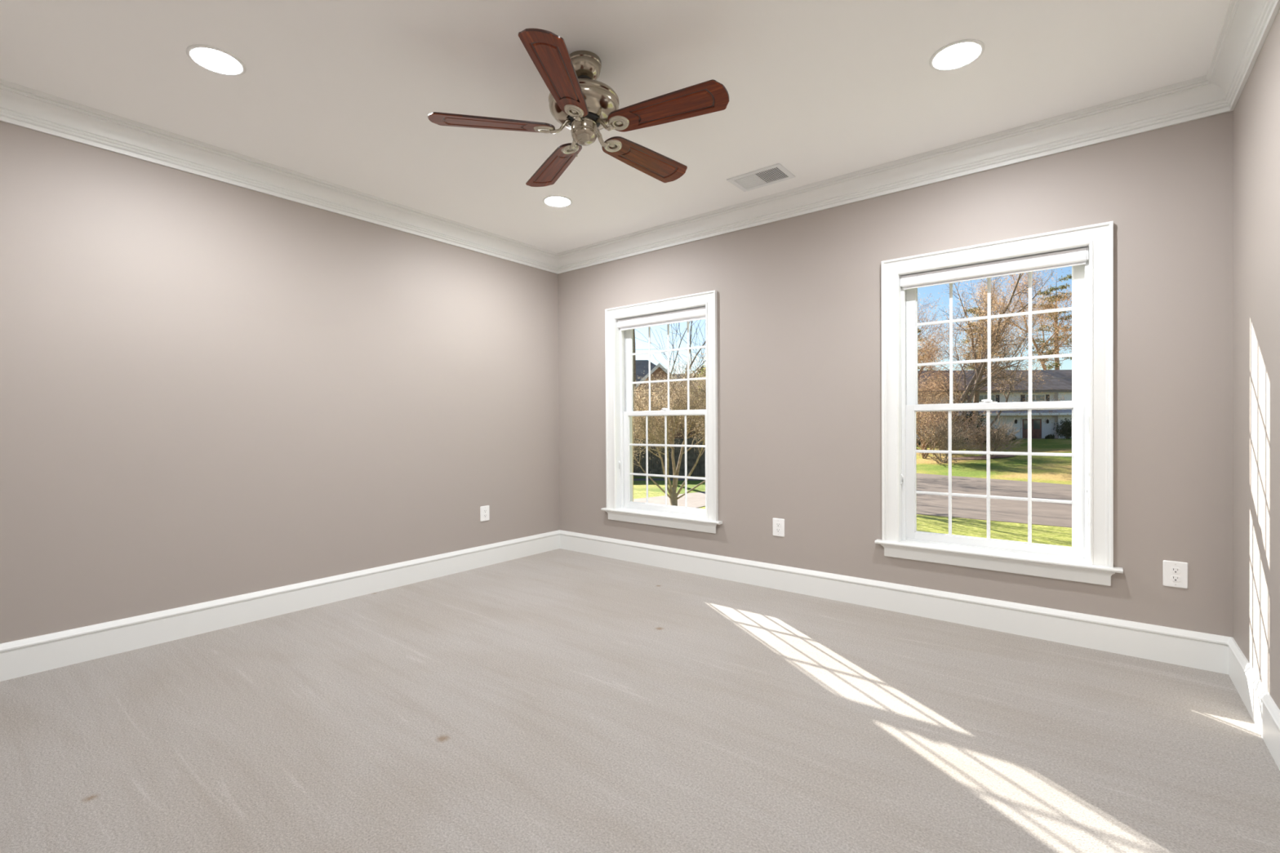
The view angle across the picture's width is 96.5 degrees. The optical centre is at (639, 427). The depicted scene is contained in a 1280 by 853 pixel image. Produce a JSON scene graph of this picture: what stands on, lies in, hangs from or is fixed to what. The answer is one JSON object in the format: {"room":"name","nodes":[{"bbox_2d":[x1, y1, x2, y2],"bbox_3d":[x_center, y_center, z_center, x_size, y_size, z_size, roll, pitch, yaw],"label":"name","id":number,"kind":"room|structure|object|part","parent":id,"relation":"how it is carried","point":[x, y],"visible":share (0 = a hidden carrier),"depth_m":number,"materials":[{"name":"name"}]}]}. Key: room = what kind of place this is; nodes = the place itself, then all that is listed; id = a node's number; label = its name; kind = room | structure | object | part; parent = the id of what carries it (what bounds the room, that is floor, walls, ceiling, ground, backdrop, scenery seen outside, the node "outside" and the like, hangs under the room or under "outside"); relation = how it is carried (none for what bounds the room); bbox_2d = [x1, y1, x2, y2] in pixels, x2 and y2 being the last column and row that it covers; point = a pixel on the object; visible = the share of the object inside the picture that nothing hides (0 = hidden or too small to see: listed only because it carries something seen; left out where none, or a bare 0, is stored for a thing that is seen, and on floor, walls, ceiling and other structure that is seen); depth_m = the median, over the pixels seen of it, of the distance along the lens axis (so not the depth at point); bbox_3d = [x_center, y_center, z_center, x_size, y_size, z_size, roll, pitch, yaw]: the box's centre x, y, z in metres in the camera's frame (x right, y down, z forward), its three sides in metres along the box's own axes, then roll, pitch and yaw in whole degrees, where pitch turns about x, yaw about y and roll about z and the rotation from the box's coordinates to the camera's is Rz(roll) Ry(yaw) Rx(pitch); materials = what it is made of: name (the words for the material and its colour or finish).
{"room":"empty bedroom","nodes":[
{"label":"empty bedroom","id":0,"kind":"room"},
{"bbox_2d":[0,120,559,644],"bbox_3d":[-2.102,-0.243,3.839,0.150,3.000,4.100,0,0,38],"label":"wall","id":1,"kind":"structure","parent":0,"point":[211,389],"depth_m":3.34,"materials":[{"name":"beige paint"}]},
{"bbox_2d":[0,79,557,274],"bbox_3d":[-1.965,-1.510,3.812,0.100,0.154,3.950,0,0,38],"label":"crown molding","id":2,"kind":"structure","parent":1,"relation":"attached to","point":[20,105],"depth_m":3.31,"materials":[{"name":"white paint"}]},
{"bbox_2d":[0,529,559,681],"bbox_3d":[-1.981,1.071,3.854,0.020,0.171,3.950,0,0,38],"label":"baseboard","id":3,"kind":"structure","parent":1,"relation":"attached to","point":[34,655],"depth_m":3.34,"materials":[{"name":"white paint"}]},
{"bbox_2d":[480,505,489,521],"bbox_3d":[-1.286,0.712,4.738,0.009,0.125,0.089,0,0,38],"label":"electrical outlet","id":4,"kind":"object","parent":1,"relation":"attached to","point":[484,510],"visible":1,"depth_m":4.73,"materials":[{"name":"white plastic"}]},
{"bbox_2d":[0,0,1230,253],"bbox_3d":[-0.258,-1.588,2.455,4.461,0.001,3.950,0,0,38],"label":"ceiling","id":5,"kind":"structure","parent":0,"point":[340,92],"depth_m":2.58,"materials":[{"name":"white paint"}]},
{"bbox_2d":[186,44,246,75],"bbox_3d":[-1.819,-1.644,2.453,0.208,0.142,0.208,0,0,38],"label":"recessed light","id":6,"kind":"object","parent":5,"relation":"in","point":[212,59],"visible":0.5,"depth_m":2.50,"materials":[{"name":"white paint"}]},
{"bbox_2d":[542,195,572,207],"bbox_3d":[-0.582,-1.661,4.022,0.208,0.142,0.208,0,0,38],"label":"recessed light","id":7,"kind":"object","parent":5,"relation":"in","point":[555,201],"visible":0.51,"depth_m":4.08,"materials":[{"name":"white paint"}]},
{"bbox_2d":[427,28,728,186],"bbox_3d":[-0.207,-1.380,2.495,1.233,0.416,1.212,0,0,38],"label":"ceiling fan","id":8,"kind":"object","parent":5,"relation":"hanging from","point":[585,105],"visible":1,"depth_m":2.37,"materials":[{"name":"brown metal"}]},
{"bbox_3d":[-0.621,-1.284,2.410,0.520,0.009,0.157,0,12,-10],"label":"blade","id":9,"kind":"part","parent":8,"relation":"part of","materials":[{"name":"brown wood"}]},
{"bbox_3d":[-0.295,-1.284,2.096,0.157,0.009,0.520,12,2,8],"label":"blade","id":10,"kind":"part","parent":8,"relation":"part of","materials":[{"name":"brown wood"}]},
{"bbox_3d":[-0.423,-1.288,2.817,0.157,0.009,0.520,-14,7,-27],"label":"blade","id":11,"kind":"part","parent":8,"relation":"part of","materials":[{"name":"brown wood"}]},
{"bbox_3d":[-0.360,-1.298,2.450,0.128,0.066,0.035,0,12,-10],"label":"blade arm","id":12,"kind":"part","parent":8,"relation":"part of","materials":[{"name":"silver metal"}]},
{"bbox_3d":[-0.304,-1.299,2.581,0.035,0.066,0.128,-14,7,-27],"label":"blade arm","id":13,"kind":"part","parent":8,"relation":"part of","materials":[{"name":"silver metal"}]},
{"bbox_3d":[-0.253,-1.298,2.357,0.035,0.066,0.128,12,2,8],"label":"blade arm","id":14,"kind":"part","parent":8,"relation":"part of","materials":[{"name":"silver metal"}]},
{"bbox_3d":[-0.162,-1.300,2.568,0.035,0.066,0.128,-16,-11,43],"label":"blade arm","id":15,"kind":"part","parent":8,"relation":"part of","materials":[{"name":"silver metal"}]},
{"bbox_3d":[-0.131,-1.299,2.429,0.128,0.066,0.035,0,-12,26],"label":"blade arm","id":16,"kind":"part","parent":8,"relation":"part of","materials":[{"name":"silver metal"}]},
{"bbox_3d":[0.025,-1.290,2.754,0.157,0.009,0.520,-16,-11,43],"label":"blade","id":17,"kind":"part","parent":8,"relation":"part of","materials":[{"name":"brown wood"}]},
{"bbox_3d":[0.104,-1.288,2.308,0.520,0.009,0.157,0,-12,26],"label":"blade","id":18,"kind":"part","parent":8,"relation":"part of","materials":[{"name":"brown wood"}]},
{"bbox_2d":[726,163,795,191],"bbox_3d":[0.774,-1.598,3.656,0.364,0.008,0.240,0,0,38],"label":"ceiling vent","id":19,"kind":"object","parent":5,"relation":"in","point":[775,173],"visible":1,"depth_m":3.65,"materials":[{"name":"white plastic"}]},
{"bbox_2d":[734,168,787,188],"bbox_3d":[0.774,-1.597,3.656,0.300,0.002,0.176,0,0,38],"label":"grille","id":20,"kind":"object","parent":19,"relation":"attached to","point":[769,175],"depth_m":3.66,"materials":[{"name":"white plastic"}]},
{"bbox_2d":[928,39,984,71],"bbox_3d":[1.357,-1.662,2.448,0.208,0.142,0.208,0,0,38],"label":"recessed light","id":21,"kind":"object","parent":5,"relation":"in","point":[959,54],"visible":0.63,"depth_m":2.50,"materials":[{"name":"white paint"}]},
{"bbox_2d":[631,416,633,501],"bbox_3d":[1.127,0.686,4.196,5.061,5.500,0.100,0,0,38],"label":"window frame","id":22,"kind":"structure","parent":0,"point":[632,416],"depth_m":5.20,"materials":[{"name":"beige paint"}]},
{"bbox_2d":[0,548,1279,852],"bbox_3d":[-0.242,1.205,2.473,4.461,0.100,3.950,0,0,38],"label":"floor","id":23,"kind":"structure","parent":0,"point":[559,700],"depth_m":2.15,"materials":[{"name":"beige carpet"}]},
{"bbox_2d":[557,111,1233,637],"bbox_3d":[1.034,-0.263,4.080,4.761,3.000,0.180,0,0,38],"label":"wall","id":24,"kind":"structure","parent":0,"point":[799,298],"depth_m":3.47,"materials":[{"name":"beige paint"}]},
{"bbox_2d":[600,289,722,533],"bbox_3d":[0.219,-0.117,4.750,1.184,1.838,0.327,0,0,38],"label":"window","id":25,"kind":"structure","parent":24,"relation":"in","point":[619,344],"depth_m":4.82,"materials":[{"name":"white paint"}]},
{"bbox_3d":[0.238,-0.511,4.774,0.898,0.817,0.034,0,0,38],"label":"sash","id":26,"kind":"part","parent":25,"relation":"part of","materials":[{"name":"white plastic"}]},
{"bbox_2d":[617,306,705,330],"bbox_3d":[0.173,-0.892,4.693,0.916,0.092,0.049,0,0,38],"label":"roller shade","id":27,"kind":"object","parent":25,"relation":"attached to","point":[696,313],"visible":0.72,"depth_m":4.67,"materials":[{"name":"fabric"}]},
{"bbox_3d":[0.264,0.720,4.806,0.920,0.054,0.198,0,0,38],"label":"sill","id":28,"kind":"part","parent":25,"relation":"part of","materials":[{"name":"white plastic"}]},
{"bbox_3d":[0.216,0.276,4.746,0.898,0.834,0.034,0,0,38],"label":"sash","id":29,"kind":"part","parent":25,"relation":"part of","materials":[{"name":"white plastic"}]},
{"bbox_2d":[772,518,784,537],"bbox_3d":[0.975,0.702,4.018,0.089,0.125,0.009,0,0,38],"label":"electrical outlet","id":30,"kind":"object","parent":24,"relation":"attached to","point":[778,523],"visible":1,"depth_m":4.01,"materials":[{"name":"white plastic"}]},
{"bbox_2d":[557,75,1231,274],"bbox_3d":[0.940,-1.527,3.962,4.461,0.154,0.100,0,0,38],"label":"crown molding","id":31,"kind":"structure","parent":24,"relation":"attached to","point":[1197,98],"depth_m":3.31,"materials":[{"name":"white paint"}]},
{"bbox_2d":[560,529,1231,674],"bbox_3d":[0.980,1.053,4.011,4.461,0.171,0.020,0,0,38],"label":"baseboard","id":32,"kind":"structure","parent":24,"relation":"attached to","point":[1183,647],"depth_m":3.34,"materials":[{"name":"white paint"}]},
{"bbox_2d":[874,221,1123,586],"bbox_3d":[2.025,-0.118,3.316,1.184,1.838,0.327,0,0,38],"label":"window","id":33,"kind":"structure","parent":24,"relation":"in","point":[1090,557],"depth_m":3.18,"materials":[{"name":"white paint"}]},
{"bbox_2d":[900,246,1088,289],"bbox_3d":[1.978,-0.898,3.258,0.916,0.082,0.049,0,0,38],"label":"roller shade","id":34,"kind":"object","parent":33,"relation":"attached to","point":[1073,257],"visible":1,"depth_m":3.21,"materials":[{"name":"fabric"}]},
{"bbox_3d":[2.021,0.275,3.311,0.898,0.834,0.034,0,0,38],"label":"sash","id":35,"kind":"part","parent":33,"relation":"part of","materials":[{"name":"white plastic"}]},
{"bbox_3d":[2.043,-0.512,3.340,0.898,0.817,0.034,0,0,38],"label":"sash","id":36,"kind":"part","parent":33,"relation":"part of","materials":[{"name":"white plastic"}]},
{"bbox_3d":[2.070,0.719,3.372,0.920,0.054,0.198,0,0,38],"label":"sill","id":37,"kind":"part","parent":33,"relation":"part of","materials":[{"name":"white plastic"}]},
{"bbox_2d":[1163,560,1188,588],"bbox_3d":[2.576,0.706,2.745,0.089,0.125,0.009,0,0,38],"label":"electrical outlet","id":38,"kind":"object","parent":24,"relation":"attached to","point":[1175,574],"visible":1,"depth_m":2.74,"materials":[{"name":"white plastic"}]},
{"bbox_2d":[1170,567,1180,573],"bbox_3d":[2.574,0.686,2.743,0.034,0.028,0.003,0,0,38],"label":"receptacle","id":39,"kind":"object","parent":38,"relation":"attached to","point":[1173,570],"depth_m":2.74,"materials":[{"name":"white plastic"}]},
{"bbox_2d":[1170,575,1180,582],"bbox_3d":[2.574,0.726,2.744,0.034,0.028,0.003,0,0,38],"label":"receptacle","id":40,"kind":"object","parent":38,"relation":"attached to","point":[1173,578],"depth_m":2.74,"materials":[{"name":"white plastic"}]},
{"bbox_2d":[1232,8,1279,710],"bbox_3d":[1.508,-0.245,0.970,0.150,3.000,4.100,0,0,38],"label":"wall","id":41,"kind":"structure","parent":0,"point":[1256,112],"depth_m":2.21,"materials":[{"name":"beige paint"}]},
{"bbox_2d":[1206,0,1279,111],"bbox_3d":[1.450,-1.512,1.099,0.100,0.154,3.950,0,0,38],"label":"crown molding","id":42,"kind":"structure","parent":41,"relation":"attached to","point":[1246,25],"depth_m":2.27,"materials":[{"name":"white paint"}]},
{"bbox_2d":[1227,637,1279,770],"bbox_3d":[1.496,1.069,1.091,0.020,0.171,3.950,0,0,38],"label":"baseboard","id":43,"kind":"structure","parent":41,"relation":"attached to","point":[1262,708],"depth_m":2.19,"materials":[{"name":"white paint"}]},
{"label":"outside","id":44,"kind":"structure","parent":0,"visible":0},
{"bbox_2d":[635,390,1028,391],"bbox_3d":[24.984,-2.897,41.982,70.001,0.414,0.024,0,0,0],"label":"power line","id":45,"kind":"object","parent":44,"point":[993,390],"visible":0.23,"depth_m":41.97,"materials":[{"name":"grey"}]},
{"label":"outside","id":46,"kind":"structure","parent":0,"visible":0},
{"bbox_2d":[633,491,705,508],"bbox_3d":[-0.018,3.314,23.683,7.500,0.040,13.000,0,0,38],"label":"driveway","id":47,"kind":"structure","parent":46,"point":[695,500],"depth_m":25.63,"materials":[{"name":"concrete"}]},
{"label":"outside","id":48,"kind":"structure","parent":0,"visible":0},
{"bbox_2d":[633,438,1071,528],"bbox_3d":[34.349,1.821,83.407,170.000,1.798,126.700,0,0,38],"label":"lawn","id":49,"kind":"structure","parent":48,"point":[1047,469],"depth_m":39.57,"materials":[{"name":"green plant"}]},
{"bbox_2d":[635,387,662,450],"bbox_3d":[-1.418,-0.083,45.105,8.191,8.221,7.726,0,0,30],"label":"tree","id":50,"kind":"object","parent":49,"relation":"on","point":[637,388],"visible":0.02,"depth_m":44.84,"materials":[{"name":"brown plant"}]},
{"bbox_2d":[635,360,687,463],"bbox_3d":[-0.961,-1.843,55.914,13.700,9.900,12.950,0,0,0],"label":"house","id":51,"kind":"structure","parent":49,"relation":"on","point":[642,366],"depth_m":49.98,"materials":[{"name":"beige brick"}]},
{"bbox_3d":[1.675,-4.266,49.473,5.200,2.700,0.100,0,0,0],"label":"rake trim","id":52,"kind":"part","parent":51,"relation":"part of","materials":[{"name":"white"}]},
{"bbox_2d":[634,389,703,466],"bbox_3d":[2.189,-0.290,46.675,9.817,7.325,8.538,0,0,-10],"label":"tree","id":53,"kind":"object","parent":49,"relation":"on","point":[693,436],"visible":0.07,"depth_m":46.10,"materials":[{"name":"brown plant"}]},
{"bbox_2d":[633,438,705,476],"bbox_3d":[-4.758,1.990,37.580,25.078,2.520,0.098,0,0,-1],"label":"hedge","id":54,"kind":"object","parent":49,"relation":"on","point":[654,461],"visible":0.22,"depth_m":37.63,"materials":[{"name":"plant"}]},
{"bbox_2d":[632,320,706,473],"bbox_3d":[0.639,-9.402,40.910,18.186,25.603,14.025,0,0,-4],"label":"bare tree","id":55,"kind":"object","parent":49,"relation":"on","point":[633,330],"visible":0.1,"depth_m":39.36,"materials":[{"name":"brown plant"}]},
{"bbox_2d":[635,324,706,438],"bbox_3d":[4.168,-2.591,41.642,10.930,11.902,7.340,0,0,13],"label":"bare tree","id":56,"kind":"object","parent":49,"relation":"on","point":[703,356],"visible":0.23,"depth_m":42.28,"materials":[{"name":"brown plant"}]},
{"bbox_2d":[669,377,704,462],"bbox_3d":[5.316,-0.458,47.555,8.206,7.545,7.325,-1,0,-34],"label":"tree","id":57,"kind":"object","parent":49,"relation":"on","point":[693,377],"visible":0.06,"depth_m":47.05,"materials":[{"name":"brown plant"}]},
{"bbox_2d":[671,365,705,437],"bbox_3d":[5.539,-1.932,67.439,9.700,9.850,9.900,0,0,0],"label":"house","id":58,"kind":"structure","parent":49,"relation":"on","point":[703,366],"depth_m":64.90,"materials":[{"name":"beige brick"}]},
{"bbox_2d":[680,363,706,438],"bbox_3d":[5.643,-1.275,47.832,5.347,8.940,4.119,0,0,-17],"label":"evergreen tree","id":59,"kind":"object","parent":49,"relation":"on","point":[704,363],"visible":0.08,"depth_m":47.92,"materials":[{"name":"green plant"}]},
{"bbox_2d":[696,347,706,399],"bbox_3d":[10.571,-3.708,45.961,13.574,14.067,11.760,0,0,3],"label":"bare tree","id":60,"kind":"object","parent":49,"relation":"on","point":[704,348],"visible":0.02,"depth_m":44.19,"materials":[{"name":"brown plant"}]},
{"bbox_2d":[918,304,928,344],"bbox_3d":[31.572,-7.939,75.331,13.682,18.377,15.767,0,0,38],"label":"tree","id":61,"kind":"object","parent":49,"relation":"on","point":[925,304],"visible":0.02,"depth_m":74.11,"materials":[{"name":"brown plant"}]},
{"bbox_2d":[917,320,936,370],"bbox_3d":[39.850,-7.545,84.197,7.357,17.610,7.004,0,0,38],"label":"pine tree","id":62,"kind":"object","parent":49,"relation":"on","point":[919,331],"visible":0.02,"depth_m":82.74,"materials":[{"name":"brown plant"}]},
{"bbox_2d":[917,324,948,370],"bbox_3d":[37.377,-7.474,84.513,18.538,17.216,13.888,0,0,38],"label":"tree","id":63,"kind":"object","parent":49,"relation":"on","point":[931,338],"visible":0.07,"depth_m":79.98,"materials":[{"name":"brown plant"}]},
{"bbox_2d":[915,370,964,449],"bbox_3d":[26.180,-1.568,53.560,9.198,7.758,9.079,0,0,38],"label":"tree","id":64,"kind":"object","parent":49,"relation":"on","point":[927,393],"visible":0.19,"depth_m":52.64,"materials":[{"name":"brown plant"}]},
{"bbox_2d":[917,293,965,402],"bbox_3d":[25.593,-5.915,56.407,18.986,16.198,11.373,-1,0,-41],"label":"tree","id":65,"kind":"object","parent":49,"relation":"on","point":[931,356],"visible":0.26,"depth_m":56.58,"materials":[{"name":"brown plant"}]},
{"bbox_2d":[916,414,983,463],"bbox_3d":[23.302,1.014,43.261,5.481,4.680,5.380,0,0,25],"label":"shrub","id":66,"kind":"object","parent":49,"relation":"on","point":[943,444],"visible":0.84,"depth_m":43.24,"materials":[{"name":"beige plant"}]},
{"bbox_2d":[915,380,1004,458],"bbox_3d":[23.838,-0.789,45.723,9.510,7.154,9.132,0,0,-18],"label":"tree","id":67,"kind":"object","parent":49,"relation":"on","point":[918,413],"visible":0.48,"depth_m":45.56,"materials":[{"name":"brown plant"}]},
{"bbox_2d":[951,417,977,444],"bbox_3d":[31.857,0.577,57.205,3.991,3.352,3.156,0,0,-2],"label":"shrub","id":68,"kind":"object","parent":49,"relation":"on","point":[957,417],"visible":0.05,"depth_m":56.70,"materials":[{"name":"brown plant"}]},
{"bbox_2d":[952,410,996,441],"bbox_3d":[33.503,-0.114,57.744,4.337,4.671,4.283,0,0,38],"label":"shrub","id":69,"kind":"object","parent":49,"relation":"on","point":[966,415],"visible":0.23,"depth_m":57.19,"materials":[{"name":"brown plant"}]},
{"bbox_2d":[958,306,998,370],"bbox_3d":[46.412,-7.628,77.502,7.985,17.805,6.980,0,0,38],"label":"pine tree","id":70,"kind":"object","parent":49,"relation":"on","point":[975,308],"visible":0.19,"depth_m":78.03,"materials":[{"name":"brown plant"}]},
{"bbox_2d":[951,454,1014,459],"bbox_3d":[27.429,2.312,45.318,5.442,0.352,2.597,0,0,-3],"label":"mulch bed","id":71,"kind":"object","parent":49,"relation":"on","point":[977,457],"visible":0.72,"depth_m":45.07,"materials":[{"name":"brown soil"}]},
{"bbox_2d":[959,413,1025,458],"bbox_3d":[27.803,0.703,45.235,4.498,3.662,4.906,0,0,31],"label":"shrub","id":72,"kind":"object","parent":71,"relation":"on","point":[1004,431],"visible":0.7,"depth_m":44.85,"materials":[{"name":"beige plant"}]},
{"bbox_2d":[966,324,1008,370],"bbox_3d":[50.622,-6.867,82.163,6.855,16.068,7.327,0,0,38],"label":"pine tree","id":73,"kind":"object","parent":49,"relation":"on","point":[993,325],"visible":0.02,"depth_m":81.32,"materials":[{"name":"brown plant"}]},
{"bbox_2d":[975,423,1000,443],"bbox_3d":[34.678,0.759,57.330,2.962,2.574,2.858,0,0,38],"label":"shrub","id":74,"kind":"object","parent":49,"relation":"on","point":[983,424],"visible":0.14,"depth_m":56.74,"materials":[{"name":"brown plant"}]},
{"bbox_2d":[917,275,1062,449],"bbox_3d":[32.108,-6.630,51.311,10.476,17.886,15.701,0,0,-17],"label":"tree","id":75,"kind":"object","parent":49,"relation":"on","point":[981,366],"visible":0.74,"depth_m":51.03,"materials":[{"name":"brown plant"}]},
{"bbox_2d":[915,369,1071,443],"bbox_3d":[43.737,-2.413,64.212,35.500,8.210,11.550,0,0,0],"label":"house","id":76,"kind":"structure","parent":49,"relation":"on","point":[1062,379],"depth_m":59.98,"materials":[{"name":"white paint"}]},
{"bbox_3d":[35.526,-2.782,59.972,3.416,1.200,0.015,0,0,0],"label":"pane","id":77,"kind":"part","parent":76,"relation":"part of","materials":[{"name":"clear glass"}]},
{"bbox_2d":[995,395,999,402],"bbox_3d":[37.534,-2.793,59.944,0.420,1.300,0.070,0,0,0],"label":"shutter","id":78,"kind":"object","parent":76,"relation":"hanging from","point":[997,396],"depth_m":59.92,"materials":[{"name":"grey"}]},
{"bbox_2d":[1020,395,1025,401],"bbox_3d":[40.219,-2.809,59.944,0.420,1.300,0.070,0,0,0],"label":"shutter","id":79,"kind":"object","parent":76,"relation":"hanging from","point":[1022,397],"depth_m":59.92,"materials":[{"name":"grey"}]},
{"bbox_3d":[40.646,0.103,59.976,1.008,2.030,0.055,0,0,0],"label":"door","id":80,"kind":"part","parent":76,"relation":"part of","materials":[{"name":"wood"}]},
{"bbox_3d":[40.643,-0.321,59.955,0.668,0.920,0.009,0,0,0],"label":"door glass","id":81,"kind":"part","parent":76,"relation":"part of","materials":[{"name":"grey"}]},
{"bbox_3d":[41.160,0.060,59.973,2.237,2.150,0.100,0,0,0],"label":"door frame","id":82,"kind":"part","parent":76,"relation":"part of","materials":[{"name":"white wood"}]},
{"bbox_3d":[41.504,-2.817,59.972,1.971,1.200,0.015,0,0,0],"label":"pane","id":83,"kind":"part","parent":76,"relation":"part of","materials":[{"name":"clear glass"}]},
{"bbox_3d":[41.674,0.098,59.976,1.008,2.030,0.055,0,0,0],"label":"door","id":84,"kind":"part","parent":76,"relation":"part of","materials":[{"name":"wood"}]},
{"bbox_3d":[41.671,-0.327,59.955,0.668,0.920,0.009,0,0,0],"label":"door glass","id":85,"kind":"part","parent":76,"relation":"part of","materials":[{"name":"grey glass"}]},
{"bbox_2d":[1045,394,1049,401],"bbox_3d":[42.790,-2.824,59.944,0.420,1.300,0.070,0,0,0],"label":"shutter","id":86,"kind":"object","parent":76,"relation":"hanging from","point":[1046,395],"depth_m":59.92,"materials":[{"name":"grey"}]},
{"bbox_2d":[917,268,1071,444],"bbox_3d":[33.690,-9.043,54.925,16.349,21.896,11.964,0,0,8],"label":"tree","id":87,"kind":"object","parent":49,"relation":"on","point":[976,397],"visible":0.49,"depth_m":55.39,"materials":[{"name":"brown plant"}]},
{"bbox_2d":[965,271,1071,369],"bbox_3d":[50.137,-11.129,71.934,16.924,24.550,21.087,0,0,38],"label":"tree","id":88,"kind":"object","parent":49,"relation":"on","point":[1069,299],"visible":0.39,"depth_m":71.16,"materials":[{"name":"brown plant"}]},
{"bbox_2d":[1026,274,1071,369],"bbox_3d":[54.168,-9.190,74.113,6.965,20.805,8.225,0,0,38],"label":"pine tree","id":89,"kind":"object","parent":49,"relation":"on","point":[1056,367],"visible":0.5,"depth_m":73.71,"materials":[{"name":"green plant"}]},
{"bbox_2d":[1044,433,1054,439],"bbox_3d":[41.621,1.006,57.950,0.984,0.873,0.997,0,0,38],"label":"shrub","id":90,"kind":"object","parent":49,"relation":"on","point":[1051,436],"visible":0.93,"depth_m":57.76,"materials":[{"name":"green plant"}]},
{"bbox_2d":[1053,416,1071,439],"bbox_3d":[43.003,0.176,57.312,2.730,2.682,2.611,0,0,38],"label":"shrub","id":91,"kind":"object","parent":49,"relation":"on","point":[1065,429],"visible":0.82,"depth_m":57.22,"materials":[{"name":"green plant"}]},
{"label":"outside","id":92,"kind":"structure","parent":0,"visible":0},
{"bbox_2d":[633,489,1071,546],"bbox_3d":[-10.966,3.510,26.381,170.000,0.300,19.000,0,0,38],"label":"lawn","id":93,"kind":"structure","parent":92,"point":[1046,535],"depth_m":18.42,"materials":[{"name":"green plant"}]},
{"bbox_2d":[632,349,706,506],"bbox_3d":[1.194,0.436,18.617,8.355,6.214,5.448,0,0,5],"label":"ornamental tree","id":94,"kind":"object","parent":93,"relation":"on","point":[673,495],"visible":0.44,"depth_m":18.17,"materials":[{"name":"beige plant"}]},
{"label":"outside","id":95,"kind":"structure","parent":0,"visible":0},
{"bbox_2d":[633,478,705,480],"bbox_3d":[0.903,3.234,35.460,15.760,0.034,1.404,0,0,1],"label":"path","id":96,"kind":"structure","parent":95,"point":[634,479],"depth_m":35.30,"materials":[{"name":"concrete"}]},
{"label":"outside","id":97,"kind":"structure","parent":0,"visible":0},
{"bbox_2d":[635,377,1053,382],"bbox_3d":[24.979,-3.814,41.975,70.001,0.640,0.024,0,0,0],"label":"power line","id":98,"kind":"object","parent":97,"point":[1032,378],"visible":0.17,"depth_m":41.97,"materials":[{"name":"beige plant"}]},
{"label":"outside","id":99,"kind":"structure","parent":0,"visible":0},
{"bbox_2d":[916,473,1071,528],"bbox_3d":[31.841,3.181,16.438,60.600,0.032,18.900,0,0,38],"label":"road","id":100,"kind":"structure","parent":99,"point":[1045,513],"depth_m":24.85,"materials":[{"name":"grey asphalt"}]}
]}

